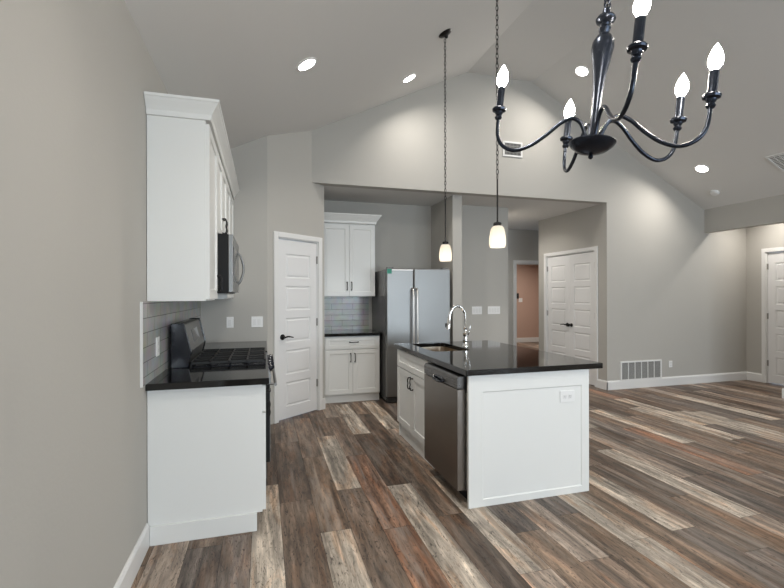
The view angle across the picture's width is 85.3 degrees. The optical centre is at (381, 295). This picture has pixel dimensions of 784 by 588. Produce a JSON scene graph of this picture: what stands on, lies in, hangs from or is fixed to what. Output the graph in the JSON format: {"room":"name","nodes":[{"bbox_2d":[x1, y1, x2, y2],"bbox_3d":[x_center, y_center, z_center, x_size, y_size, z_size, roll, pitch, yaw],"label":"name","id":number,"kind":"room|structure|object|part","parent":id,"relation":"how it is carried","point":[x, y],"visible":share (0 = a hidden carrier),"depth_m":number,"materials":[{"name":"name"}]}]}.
{"room":"kitchen","nodes":[
{"label":"kitchen","id":0,"kind":"room"},
{"bbox_2d":[0,0,176,587],"bbox_3d":[-0.754,-0.001,0.127,0.120,2.814,8.849,0,0,-16],"label":"wall","id":1,"kind":"structure","parent":0,"point":[75,75],"depth_m":1.45,"materials":[{"name":"grey paint"}]},
{"bbox_2d":[113,523,148,587],"bbox_3d":[-0.418,1.339,-0.822,0.015,0.133,6.640,0,0,-16],"label":"baseboard","id":2,"kind":"structure","parent":1,"relation":"attached to","point":[130,570],"depth_m":2.12,"materials":[{"name":"white paint"}]},
{"bbox_2d":[140,301,200,387],"bbox_3d":[-1.575,0.263,3.333,0.012,0.457,2.229,0,0,-16],"label":"tile backsplash","id":3,"kind":"structure","parent":1,"relation":"attached to","point":[156,317],"depth_m":2.62,"materials":[{"name":"grey tile"}]},
{"bbox_3d":[-1.278,0.263,2.265,0.012,0.457,0.012,0,0,-16],"label":"edge trim","id":4,"kind":"part","parent":3,"relation":"part of","materials":[{"name":"white paint"}]},
{"bbox_2d":[156,337,159,356],"bbox_3d":[-1.361,0.312,2.590,0.008,0.115,0.070,0,0,-16],"label":"power outlet","id":5,"kind":"object","parent":3,"relation":"attached to","point":[157,338],"visible":1,"depth_m":2.57,"materials":[{"name":"white plastic"}]},
{"bbox_2d":[147,115,222,300],"bbox_3d":[-1.204,-0.490,2.660,0.364,1.048,0.468,0,0,-16],"label":"upper cabinet","id":6,"kind":"object","parent":1,"relation":"attached to","point":[182,179],"visible":1,"depth_m":2.43,"materials":[{"name":"white paint"}]},
{"bbox_3d":[-1.073,-0.486,2.695,0.020,1.020,0.457,0,0,-16],"label":"door","id":7,"kind":"part","parent":6,"relation":"part of","materials":[{"name":"white paint"}]},
{"bbox_3d":[-1.098,-0.076,2.892,0.036,0.127,0.018,0,0,-16],"label":"handle","id":8,"kind":"part","parent":6,"relation":"part of","materials":[{"name":"black metal"}]},
{"bbox_2d":[144,91,238,198],"bbox_3d":[-1.403,-1.067,3.418,0.388,0.104,2.152,0,0,-16],"label":"crown molding","id":9,"kind":"structure","parent":1,"relation":"attached to","point":[159,104],"depth_m":2.43,"materials":[{"name":"white paint"}]},
{"bbox_2d":[217,151,227,233],"bbox_3d":[-1.369,-0.722,3.252,0.364,0.585,0.760,0,0,-16],"label":"upper cabinet","id":10,"kind":"object","parent":1,"relation":"attached to","point":[222,181],"visible":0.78,"depth_m":3.23,"materials":[{"name":"white paint"}]},
{"bbox_3d":[-1.187,-0.718,3.106,0.020,0.557,0.373,0,0,-16],"label":"door","id":11,"kind":"part","parent":10,"relation":"part of","materials":[{"name":"white paint"}]},
{"bbox_3d":[-1.202,-0.529,3.263,0.036,0.127,0.018,0,0,-16],"label":"handle","id":12,"kind":"part","parent":10,"relation":"part of","materials":[{"name":"black metal"}]},
{"bbox_3d":[-1.288,-0.718,3.469,0.020,0.557,0.373,0,0,-16],"label":"door","id":13,"kind":"part","parent":10,"relation":"part of","materials":[{"name":"white paint"}]},
{"bbox_2d":[218,233,244,293],"bbox_3d":[-1.311,-0.217,3.268,0.482,0.418,0.754,0,0,-16],"label":"microwave","id":14,"kind":"object","parent":10,"relation":"attached to","point":[228,248],"visible":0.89,"depth_m":2.95,"materials":[{"name":"black metal"}]},
{"bbox_3d":[-1.126,-0.222,3.240,0.031,0.402,0.600,0,0,-16],"label":"door","id":15,"kind":"part","parent":14,"relation":"part of","materials":[{"name":"silver metal"}]},
{"bbox_3d":[-1.228,-0.221,3.604,0.031,0.402,0.151,0,0,-16],"label":"control panel","id":16,"kind":"part","parent":14,"relation":"part of","materials":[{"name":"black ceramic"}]},
{"bbox_3d":[-1.162,-0.220,3.515,0.064,0.274,0.020,0,0,-16],"label":"handle","id":17,"kind":"part","parent":14,"relation":"part of","materials":[{"name":"silver metal"}]},
{"bbox_2d":[218,182,233,298],"bbox_3d":[-1.586,-0.490,4.036,0.364,1.048,0.865,0,0,-16],"label":"upper cabinet","id":18,"kind":"object","parent":1,"relation":"attached to","point":[230,203],"visible":0.17,"depth_m":4.02,"materials":[{"name":"white paint"}]},
{"bbox_3d":[-1.397,-0.486,3.865,0.020,1.020,0.426,0,0,-16],"label":"door","id":19,"kind":"part","parent":18,"relation":"part of","materials":[{"name":"white paint"}]},
{"bbox_3d":[-1.512,-0.486,4.278,0.020,1.020,0.426,0,0,-16],"label":"door","id":20,"kind":"part","parent":18,"relation":"part of","materials":[{"name":"white paint"}]},
{"bbox_2d":[201,136,267,354],"bbox_3d":[-1.626,-0.158,4.529,0.795,3.128,0.100,0,0,-16],"label":"wall","id":21,"kind":"structure","parent":0,"point":[250,158],"depth_m":4.53,"materials":[{"name":"grey paint"}]},
{"bbox_2d":[226,317,233,327],"bbox_3d":[-1.595,0.286,4.481,0.070,0.115,0.010,0,0,-16],"label":"light switch","id":22,"kind":"object","parent":21,"relation":"attached to","point":[229,320],"visible":1,"depth_m":4.48,"materials":[{"name":"white plastic"}]},
{"bbox_2d":[251,316,262,326],"bbox_3d":[-1.331,0.285,4.554,0.118,0.115,0.010,0,0,-16],"label":"light switch","id":23,"kind":"object","parent":21,"relation":"attached to","point":[257,321],"visible":1,"depth_m":4.55,"materials":[{"name":"white plastic"}]},
{"bbox_2d":[267,131,324,424],"bbox_3d":[-1.008,-0.294,4.957,0.100,3.397,0.856,0,0,38],"label":"wall","id":24,"kind":"structure","parent":0,"point":[295,204],"depth_m":4.83,"materials":[{"name":"grey paint"}]},
{"bbox_2d":[274,231,322,423],"bbox_3d":[-0.975,0.351,4.954,0.154,2.107,0.728,0,0,38],"label":"door","id":25,"kind":"structure","parent":24,"relation":"in","point":[298,301],"depth_m":4.93,"materials":[{"name":"white paint"}]},
{"bbox_3d":[-1.058,0.470,4.774,0.066,0.064,0.148,0,0,38],"label":"handle","id":26,"kind":"part","parent":25,"relation":"part of","materials":[{"name":"black metal"}]},
{"bbox_2d":[324,200,430,328],"bbox_3d":[-0.085,0.023,6.317,1.960,2.758,0.100,0,0,-16],"label":"wall","id":27,"kind":"structure","parent":0,"point":[402,232],"depth_m":6.36,"materials":[{"name":"grey paint"}]},
{"bbox_2d":[324,296,368,329],"bbox_3d":[-0.551,0.256,6.131,0.758,0.476,0.008,0,0,-16],"label":"tile backsplash","id":28,"kind":"structure","parent":27,"relation":"attached to","point":[347,312],"depth_m":6.14,"materials":[{"name":"white tile"}]},
{"bbox_2d":[324,223,374,296],"bbox_3d":[-0.496,-0.482,5.956,0.773,0.998,0.370,0,0,-16],"label":"upper cabinet","id":29,"kind":"object","parent":27,"relation":"attached to","point":[349,249],"visible":0.94,"depth_m":5.82,"materials":[{"name":"white paint"}]},
{"bbox_3d":[-0.620,-0.475,5.777,0.368,0.965,0.020,0,0,-16],"label":"door","id":30,"kind":"part","parent":29,"relation":"part of","materials":[{"name":"white paint"}]},
{"bbox_3d":[-0.267,-0.476,5.875,0.358,0.965,0.020,0,0,-16],"label":"door","id":31,"kind":"part","parent":29,"relation":"part of","materials":[{"name":"white paint"}]},
{"bbox_2d":[324,212,381,224],"bbox_3d":[-0.457,-1.044,5.946,0.844,0.123,0.407,0,0,-16],"label":"crown molding","id":32,"kind":"structure","parent":27,"relation":"attached to","point":[329,217],"depth_m":5.78,"materials":[{"name":"white paint"}]},
{"bbox_2d":[431,195,461,340],"bbox_3d":[0.932,0.021,6.148,0.140,2.758,0.770,0,0,-16],"label":"wall","id":33,"kind":"structure","parent":0,"point":[454,202],"depth_m":5.79,"materials":[{"name":"grey paint"}]},
{"bbox_2d":[124,0,783,209],"bbox_3d":[2.819,-2.188,1.347,7.589,1.793,9.288,0,0,-16],"label":"ceiling","id":34,"kind":"structure","parent":0,"point":[245,55],"depth_m":4.33,"materials":[{"name":"white paint"}]},
{"bbox_2d":[296,57,316,70],"bbox_3d":[-0.604,-1.864,3.432,0.163,0.081,0.179,0,0,-10],"label":"recessed light","id":35,"kind":"object","parent":34,"relation":"in","point":[306,64],"visible":1,"depth_m":3.42,"materials":[{"name":"white paint"}]},
{"bbox_2d":[402,73,415,82],"bbox_3d":[0.315,-2.472,4.843,0.163,0.081,0.179,0,0,-10],"label":"recessed light","id":36,"kind":"object","parent":34,"relation":"in","point":[410,77],"visible":1,"depth_m":4.83,"materials":[{"name":"white paint"}]},
{"bbox_2d":[439,29,451,261],"bbox_3d":[0.613,-1.434,4.074,0.123,2.214,0.132,0,0,-16],"label":"pendant light","id":37,"kind":"object","parent":34,"relation":"hanging from","point":[445,254],"visible":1,"depth_m":4.06,"materials":[{"name":"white glass"}]},
{"bbox_3d":[0.611,-1.677,4.074,0.019,1.612,0.019,0,0,31],"label":"chain","id":38,"kind":"part","parent":37,"relation":"part of","materials":[{"name":"black metal"}]},
{"bbox_3d":[0.614,-0.408,4.075,0.121,0.163,0.121,0,0,-16],"label":"lamp shade","id":39,"kind":"part","parent":37,"relation":"part of","materials":[{"name":"white glass"}]},
{"bbox_2d":[489,0,505,247],"bbox_3d":[0.864,-1.448,3.169,0.123,2.185,0.132,0,0,-16],"label":"pendant light","id":40,"kind":"object","parent":34,"relation":"hanging from","point":[497,238],"visible":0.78,"depth_m":3.15,"materials":[{"name":"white glass"}]},
{"bbox_3d":[0.865,-0.437,3.169,0.121,0.163,0.121,0,0,-16],"label":"lamp shade","id":41,"kind":"part","parent":40,"relation":"part of","materials":[{"name":"white glass"}]},
{"bbox_3d":[0.863,-1.671,3.168,0.019,1.623,0.019,0,0,31],"label":"chain","id":42,"kind":"part","parent":40,"relation":"part of","materials":[{"name":"black metal"}]},
{"bbox_2d":[575,65,588,76],"bbox_3d":[2.527,-2.825,5.358,0.161,0.085,0.180,0,0,-21],"label":"recessed light","id":43,"kind":"object","parent":34,"relation":"in","point":[582,71],"visible":1,"depth_m":5.35,"materials":[{"name":"white paint"}]},
{"bbox_2d":[492,0,723,172],"bbox_3d":[0.713,-1.329,1.358,0.516,1.805,0.520,0,0,-29],"label":"chandelier","id":44,"kind":"object","parent":34,"relation":"hanging from","point":[592,144],"visible":1,"depth_m":1.31,"materials":[{"name":"grey metal"}]},
{"bbox_3d":[0.412,-0.743,1.443,0.038,0.077,0.038,6,0,-15],"label":"bulb","id":45,"kind":"part","parent":44,"relation":"part of","materials":[{"name":"white glass"}]},
{"bbox_3d":[0.518,-0.543,1.391,0.281,0.131,0.017,0,0,23],"label":"arm","id":46,"kind":"part","parent":44,"relation":"part of","materials":[{"name":"grey metal"}]},
{"bbox_3d":[0.720,-0.711,1.625,0.038,0.077,0.038,6,0,-15],"label":"bulb","id":47,"kind":"part","parent":44,"relation":"part of","materials":[{"name":"white glass"}]},
{"bbox_3d":[0.682,-0.514,1.489,0.025,0.124,0.290,0,0,7],"label":"arm","id":48,"kind":"part","parent":44,"relation":"part of","materials":[{"name":"grey metal"}]},
{"bbox_3d":[0.658,-0.456,1.332,0.136,0.060,0.136,6,0,-15],"label":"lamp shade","id":49,"kind":"part","parent":44,"relation":"part of","materials":[{"name":"grey metal"}]},
{"bbox_3d":[0.683,-0.689,1.330,0.065,0.421,0.065,6,0,-15],"label":"stem","id":50,"kind":"part","parent":44,"relation":"part of","materials":[{"name":"grey metal"}]},
{"bbox_3d":[0.706,-1.537,1.329,0.022,1.292,0.021,0,0,29],"label":"chain","id":51,"kind":"part","parent":44,"relation":"part of","materials":[{"name":"grey metal"}]},
{"bbox_3d":[0.637,-0.519,1.175,0.025,0.125,0.288,0,0,9],"label":"arm","id":52,"kind":"part","parent":44,"relation":"part of","materials":[{"name":"grey metal"}]},
{"bbox_3d":[0.821,-0.493,1.358,0.299,0.128,0.015,0,0,-10],"label":"arm","id":53,"kind":"part","parent":44,"relation":"part of","materials":[{"name":"grey metal"}]},
{"bbox_3d":[0.637,-0.717,1.037,0.037,0.077,0.037,6,0,-15],"label":"bulb","id":54,"kind":"part","parent":44,"relation":"part of","materials":[{"name":"white glass"}]},
{"bbox_3d":[0.811,-0.493,1.270,0.298,0.127,0.017,0,0,22],"label":"arm","id":55,"kind":"part","parent":44,"relation":"part of","materials":[{"name":"grey metal"}]},
{"bbox_3d":[0.977,-0.682,1.380,0.037,0.077,0.037,6,0,-15],"label":"bulb","id":56,"kind":"part","parent":44,"relation":"part of","materials":[{"name":"white glass"}]},
{"bbox_3d":[0.959,-0.683,1.218,0.038,0.077,0.038,6,0,-15],"label":"bulb","id":57,"kind":"part","parent":44,"relation":"part of","materials":[{"name":"white glass"}]},
{"bbox_2d":[694,165,709,172],"bbox_3d":[4.497,-1.776,5.964,0.161,0.085,0.180,0,0,-21],"label":"recessed light","id":58,"kind":"object","parent":34,"relation":"in","point":[699,168],"visible":1,"depth_m":5.96,"materials":[{"name":"white paint"}]},
{"bbox_2d":[710,190,719,195],"bbox_3d":[4.922,-1.512,6.277,0.113,0.079,0.116,0,0,-10],"label":"smoke detector","id":59,"kind":"object","parent":34,"relation":"attached to","point":[712,192],"visible":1,"depth_m":6.25,"materials":[{"name":"white plastic"}]},
{"bbox_2d":[765,152,783,171],"bbox_3d":[4.966,-1.643,5.218,0.308,0.166,0.260,0,0,-16],"label":"ceiling vent","id":60,"kind":"object","parent":34,"relation":"in","point":[777,160],"visible":1,"depth_m":5.27,"materials":[{"name":"grey metal"}]},
{"bbox_2d":[131,342,783,587],"bbox_3d":[3.080,1.396,4.487,9.880,0.001,15.398,0,0,-16],"label":"floor","id":61,"kind":"structure","parent":0,"point":[304,558],"depth_m":2.69,"materials":[{"name":"brown wood"}]},
{"bbox_2d":[147,384,270,545],"bbox_3d":[-1.048,0.969,2.695,0.678,0.874,0.477,0,0,-16],"label":"base cabinet","id":62,"kind":"object","parent":61,"relation":"on","point":[206,447],"visible":0.96,"depth_m":2.47,"materials":[{"name":"white paint"}]},
{"bbox_3d":[-1.021,1.352,2.462,0.577,0.108,0.012,0,0,-16],"label":"trim","id":63,"kind":"part","parent":62,"relation":"part of","materials":[{"name":"white paint"}]},
{"bbox_2d":[145,365,268,390],"bbox_3d":[-1.053,0.511,2.680,0.662,0.038,0.507,0,0,-16],"label":"countertop","id":64,"kind":"structure","parent":62,"relation":"on","point":[204,377],"depth_m":2.54,"materials":[{"name":"black stone"}]},
{"bbox_3d":[-0.768,0.622,2.779,0.020,0.157,0.453,0,0,-16],"label":"drawer","id":65,"kind":"part","parent":62,"relation":"part of","materials":[{"name":"white paint"}]},
{"bbox_3d":[-0.767,1.000,2.780,0.020,0.580,0.453,0,0,-16],"label":"door","id":66,"kind":"part","parent":62,"relation":"part of","materials":[{"name":"white paint"}]},
{"bbox_3d":[-0.786,0.785,2.948,0.036,0.127,0.018,0,0,-16],"label":"handle","id":67,"kind":"part","parent":62,"relation":"part of","materials":[{"name":"black metal"}]},
{"bbox_2d":[171,318,276,478],"bbox_3d":[-1.177,0.753,3.307,0.692,1.125,0.758,0,0,-16],"label":"gas range","id":68,"kind":"object","parent":61,"relation":"on","point":[188,340],"visible":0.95,"depth_m":3.02,"materials":[{"name":"black metal"}]},
{"bbox_2d":[190,360,265,367],"bbox_3d":[-1.161,0.494,3.311,0.500,0.013,0.754,0,0,-16],"label":"cooktop","id":69,"kind":"object","parent":68,"relation":"in","point":[263,362],"depth_m":2.99,"materials":[{"name":"black metal"}]},
{"bbox_3d":[-0.906,0.911,3.382,0.026,0.548,0.750,0,0,-16],"label":"oven door","id":70,"kind":"part","parent":68,"relation":"part of","materials":[{"name":"black metal"}]},
{"bbox_3d":[-0.903,0.568,3.382,0.035,0.135,0.752,0,0,-16],"label":"knob panel","id":71,"kind":"part","parent":68,"relation":"part of","materials":[{"name":"silver metal"}]},
{"bbox_3d":[-0.806,0.532,3.105,0.049,0.046,0.044,0,0,-16],"label":"knob","id":72,"kind":"part","parent":68,"relation":"part of","materials":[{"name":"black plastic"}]},
{"bbox_3d":[-0.868,0.648,3.392,0.049,0.022,0.638,0,0,-16],"label":"oven handle","id":73,"kind":"part","parent":68,"relation":"part of","materials":[{"name":"silver metal"}]},
{"bbox_2d":[324,335,379,402],"bbox_3d":[-0.461,0.969,5.823,0.763,0.868,0.640,0,0,-16],"label":"base cabinet","id":74,"kind":"object","parent":61,"relation":"on","point":[352,363],"visible":0.98,"depth_m":5.55,"materials":[{"name":"white paint"}]},
{"bbox_3d":[-0.550,0.996,5.514,0.357,0.575,0.020,0,0,-16],"label":"door","id":75,"kind":"part","parent":74,"relation":"part of","materials":[{"name":"white paint"}]},
{"bbox_3d":[-0.377,0.621,5.562,0.717,0.153,0.020,0,0,-16],"label":"drawer","id":76,"kind":"part","parent":74,"relation":"part of","materials":[{"name":"white paint"}]},
{"bbox_2d":[324,329,381,336],"bbox_3d":[-0.454,0.514,5.832,0.783,0.038,0.632,0,0,-16],"label":"countertop","id":77,"kind":"structure","parent":74,"relation":"on","point":[347,332],"depth_m":5.63,"materials":[{"name":"black stone"}]},
{"bbox_3d":[-0.202,0.995,5.610,0.356,0.575,0.020,0,0,-16],"label":"door","id":78,"kind":"part","parent":74,"relation":"part of","materials":[{"name":"white paint"}]},
{"bbox_2d":[372,267,449,402],"bbox_3d":[0.403,0.518,5.933,0.890,1.766,0.861,0,0,-16],"label":"refrigerator","id":79,"kind":"object","parent":61,"relation":"on","point":[413,306],"depth_m":5.59,"materials":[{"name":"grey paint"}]},
{"bbox_3d":[0.238,0.484,5.550,0.366,1.665,0.068,0,0,-16],"label":"door","id":80,"kind":"part","parent":79,"relation":"part of","materials":[{"name":"silver metal"}]},
{"bbox_3d":[0.275,-0.329,5.524,0.288,0.016,0.001,0,0,-16],"label":"tape strip","id":81,"kind":"part","parent":79,"relation":"part of","materials":[{"name":"white plastic"}]},
{"bbox_3d":[0.412,0.406,5.527,0.026,1.013,0.072,0,0,-16],"label":"handle","id":82,"kind":"part","parent":79,"relation":"part of","materials":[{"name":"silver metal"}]},
{"bbox_3d":[0.465,0.406,5.541,0.026,1.013,0.072,0,0,-16],"label":"handle","id":83,"kind":"part","parent":79,"relation":"part of","materials":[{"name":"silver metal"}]},
{"bbox_3d":[0.671,0.483,5.670,0.514,1.665,0.068,0,0,-16],"label":"door","id":84,"kind":"part","parent":79,"relation":"part of","materials":[{"name":"silver metal"}]},
{"bbox_2d":[397,349,434,468],"bbox_3d":[0.701,0.965,3.967,0.956,0.872,0.885,0,0,-16],"label":"base cabinet","id":85,"kind":"object","parent":61,"relation":"on","point":[410,368],"visible":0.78,"depth_m":3.86,"materials":[{"name":"white paint"}]},
{"bbox_3d":[0.227,0.985,4.060,0.020,0.545,0.428,0,0,-16],"label":"door","id":86,"kind":"part","parent":85,"relation":"part of","materials":[{"name":"white paint"}]},
{"bbox_3d":[0.284,0.621,3.852,0.020,0.162,0.861,0,0,-16],"label":"drawer","id":87,"kind":"part","parent":85,"relation":"part of","materials":[{"name":"white paint"}]},
{"bbox_3d":[0.343,0.985,3.643,0.020,0.545,0.428,0,0,-16],"label":"door","id":88,"kind":"part","parent":85,"relation":"part of","materials":[{"name":"white paint"}]},
{"bbox_2d":[394,340,602,375],"bbox_3d":[0.858,0.506,3.678,1.077,0.038,1.611,0,0,-16],"label":"countertop","id":89,"kind":"structure","parent":85,"relation":"on","point":[482,357],"depth_m":3.27,"materials":[{"name":"black stone"}]},
{"bbox_2d":[422,347,457,350],"bbox_3d":[0.549,0.617,4.018,0.412,0.182,0.662,0,0,-16],"label":"sink","id":90,"kind":"object","parent":89,"relation":"in","point":[428,348],"visible":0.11,"depth_m":4.33,"materials":[{"name":"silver metal"}]},
{"bbox_2d":[445,305,470,346],"bbox_3d":[0.718,0.288,4.005,0.239,0.399,0.091,0,0,-16],"label":"kitchen faucet","id":91,"kind":"object","parent":89,"relation":"on","point":[448,324],"visible":1,"depth_m":4.02,"materials":[{"name":"silver metal"}]},
{"bbox_2d":[424,363,466,498],"bbox_3d":[0.715,0.971,3.191,0.664,0.862,0.601,0,0,-16],"label":"dishwasher","id":92,"kind":"object","parent":61,"relation":"on","point":[445,390],"visible":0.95,"depth_m":2.99,"materials":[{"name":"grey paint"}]},
{"bbox_3d":[0.411,0.609,3.109,0.035,0.043,0.186,0,0,-16],"label":"pocket handle","id":93,"kind":"part","parent":92,"relation":"part of","materials":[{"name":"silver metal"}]},
{"bbox_3d":[0.535,1.357,3.141,0.020,0.090,0.585,0,0,-16],"label":"toe plate","id":94,"kind":"part","parent":92,"relation":"part of","materials":[{"name":"black metal"}]},
{"bbox_3d":[0.574,0.977,2.846,0.024,0.650,0.008,0,0,-16],"label":"hinge arm","id":95,"kind":"part","parent":92,"relation":"part of","materials":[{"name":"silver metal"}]},
{"bbox_2d":[467,369,588,508],"bbox_3d":[0.821,0.964,3.666,0.948,0.874,1.555,0,0,-16],"label":"island end panel","id":96,"kind":"object","parent":61,"relation":"on","point":[523,443],"visible":0.82,"depth_m":2.91,"materials":[{"name":"white paint"}]},
{"bbox_2d":[560,390,573,402],"bbox_3d":[1.310,0.712,2.996,0.118,0.082,0.008,0,0,-16],"label":"power outlet","id":97,"kind":"object","parent":96,"relation":"attached to","point":[568,395],"visible":1,"depth_m":3.00,"materials":[{"name":"white plastic"}]},
{"bbox_3d":[-1.433,0.969,4.081,0.678,0.874,0.860,0,0,-16],"label":"base cabinet","id":98,"kind":"object","parent":61,"relation":"on","visible":0},
{"bbox_2d":[204,341,266,352],"bbox_3d":[-1.441,0.511,4.079,0.662,0.038,0.863,0,0,-16],"label":"countertop","id":99,"kind":"structure","parent":98,"relation":"on","point":[246,344],"depth_m":4.16,"materials":[{"name":"black stone"}]},
{"bbox_2d":[324,186,598,229],"bbox_3d":[1.734,-1.411,9.022,8.400,0.100,5.942,0,0,-16],"label":"ceiling","id":100,"kind":"structure","parent":0,"point":[523,214],"depth_m":6.22,"materials":[{"name":"white paint"}]},
{"bbox_2d":[462,205,507,343],"bbox_3d":[1.447,0.019,6.535,1.060,2.758,0.120,0,0,-16],"label":"wall","id":101,"kind":"structure","parent":0,"point":[484,268],"depth_m":6.51,"materials":[{"name":"grey paint"}]},
{"bbox_2d":[472,306,481,313],"bbox_3d":[1.455,0.231,6.470,0.165,0.120,0.010,0,0,-16],"label":"light switch","id":102,"kind":"object","parent":101,"relation":"attached to","point":[478,309],"visible":1,"depth_m":6.47,"materials":[{"name":"white plastic"}]},
{"bbox_2d":[488,306,499,313],"bbox_3d":[1.732,0.227,6.547,0.190,0.110,0.010,0,0,-16],"label":"light switch","id":103,"kind":"object","parent":101,"relation":"attached to","point":[491,309],"visible":1,"depth_m":6.54,"materials":[{"name":"white plastic"}]},
{"bbox_2d":[508,229,538,344],"bbox_3d":[3.615,0.013,9.109,4.735,2.758,0.120,0,0,-16],"label":"wall","id":104,"kind":"structure","parent":0,"point":[522,244],"depth_m":8.82,"materials":[{"name":"grey paint"}]},
{"bbox_2d":[513,260,538,345],"bbox_3d":[3.175,0.334,8.978,0.955,2.120,0.137,0,0,-16],"label":"hall doorway","id":105,"kind":"structure","parent":104,"relation":"in","point":[515,262],"depth_m":8.80,"materials":[{"name":"white paint"}]},
{"bbox_2d":[517,265,538,337],"bbox_3d":[3.522,0.013,10.821,4.000,2.758,3.230,0,0,-16],"label":"wall","id":106,"kind":"structure","parent":0,"point":[527,275],"depth_m":12.63,"materials":[{"name":"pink paint"}]},
{"bbox_2d":[517,337,538,341],"bbox_3d":[3.121,1.326,12.274,3.800,0.133,0.015,0,0,-16],"label":"baseboard","id":107,"kind":"structure","parent":106,"relation":"attached to","point":[530,339],"depth_m":12.62,"materials":[{"name":"white paint"}]},
{"bbox_2d":[312,72,746,380],"bbox_3d":[2.619,-0.785,6.122,7.202,4.362,0.120,0,0,-16],"label":"wall","id":108,"kind":"structure","parent":0,"point":[673,290],"depth_m":6.26,"materials":[{"name":"grey paint"}]},
{"bbox_2d":[503,141,522,157],"bbox_3d":[1.800,-1.999,5.826,0.300,0.205,0.012,0,0,-16],"label":"air vent","id":109,"kind":"object","parent":108,"relation":"in","point":[509,144],"visible":0.72,"depth_m":5.83,"materials":[{"name":"white metal"}]},
{"bbox_2d":[597,379,607,389],"bbox_3d":[3.292,1.328,6.327,0.015,0.133,0.186,0,0,-16],"label":"baseboard","id":110,"kind":"object","parent":108,"relation":"attached to","point":[601,384],"visible":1,"depth_m":6.34,"materials":[{"name":"white paint"}]},
{"bbox_2d":[620,359,661,380],"bbox_3d":[3.921,1.130,6.413,0.775,0.290,0.014,0,0,-16],"label":"air vent","id":111,"kind":"object","parent":108,"relation":"in","point":[642,369],"visible":1,"depth_m":6.41,"materials":[{"name":"white metal"}]},
{"bbox_2d":[606,371,746,389],"bbox_3d":[4.661,1.325,6.618,2.810,0.133,0.015,0,0,-16],"label":"baseboard","id":112,"kind":"structure","parent":108,"relation":"attached to","point":[733,376],"depth_m":6.59,"materials":[{"name":"white paint"}]},
{"bbox_2d":[539,204,600,378],"bbox_3d":[3.143,0.015,7.101,0.120,2.758,1.488,0,0,-16],"label":"wall","id":113,"kind":"structure","parent":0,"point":[578,229],"depth_m":7.01,"materials":[{"name":"grey paint"}]},
{"bbox_2d":[544,246,597,386],"bbox_3d":[3.122,0.326,7.034,0.158,2.137,1.268,0,0,-16],"label":"door","id":114,"kind":"structure","parent":113,"relation":"attached to","point":[571,290],"depth_m":6.97,"materials":[{"name":"white paint"}]},
{"bbox_2d":[704,194,783,232],"bbox_3d":[5.334,-1.200,6.259,0.120,0.417,1.068,0,0,-16],"label":"wall","id":115,"kind":"structure","parent":0,"point":[769,210],"depth_m":6.18,"materials":[{"name":"grey paint"}]},
{"bbox_2d":[746,223,783,373],"bbox_3d":[5.978,-0.011,5.830,0.887,2.799,2.238,0,0,-16],"label":"wall","id":116,"kind":"structure","parent":0,"point":[758,238],"depth_m":6.87,"materials":[{"name":"grey paint"}]},
{"bbox_2d":[747,372,761,381],"bbox_3d":[6.038,1.322,6.882,0.015,0.133,0.213,0,0,-16],"label":"baseboard","id":117,"kind":"structure","parent":116,"relation":"attached to","point":[751,376],"depth_m":6.87,"materials":[{"name":"white paint"}]},
{"bbox_2d":[761,247,783,384],"bbox_3d":[6.237,0.325,6.340,0.117,2.127,0.936,0,0,-16],"label":"door","id":118,"kind":"structure","parent":116,"relation":"in","point":[772,263],"depth_m":6.65,"materials":[{"name":"white paint"}]}
]}

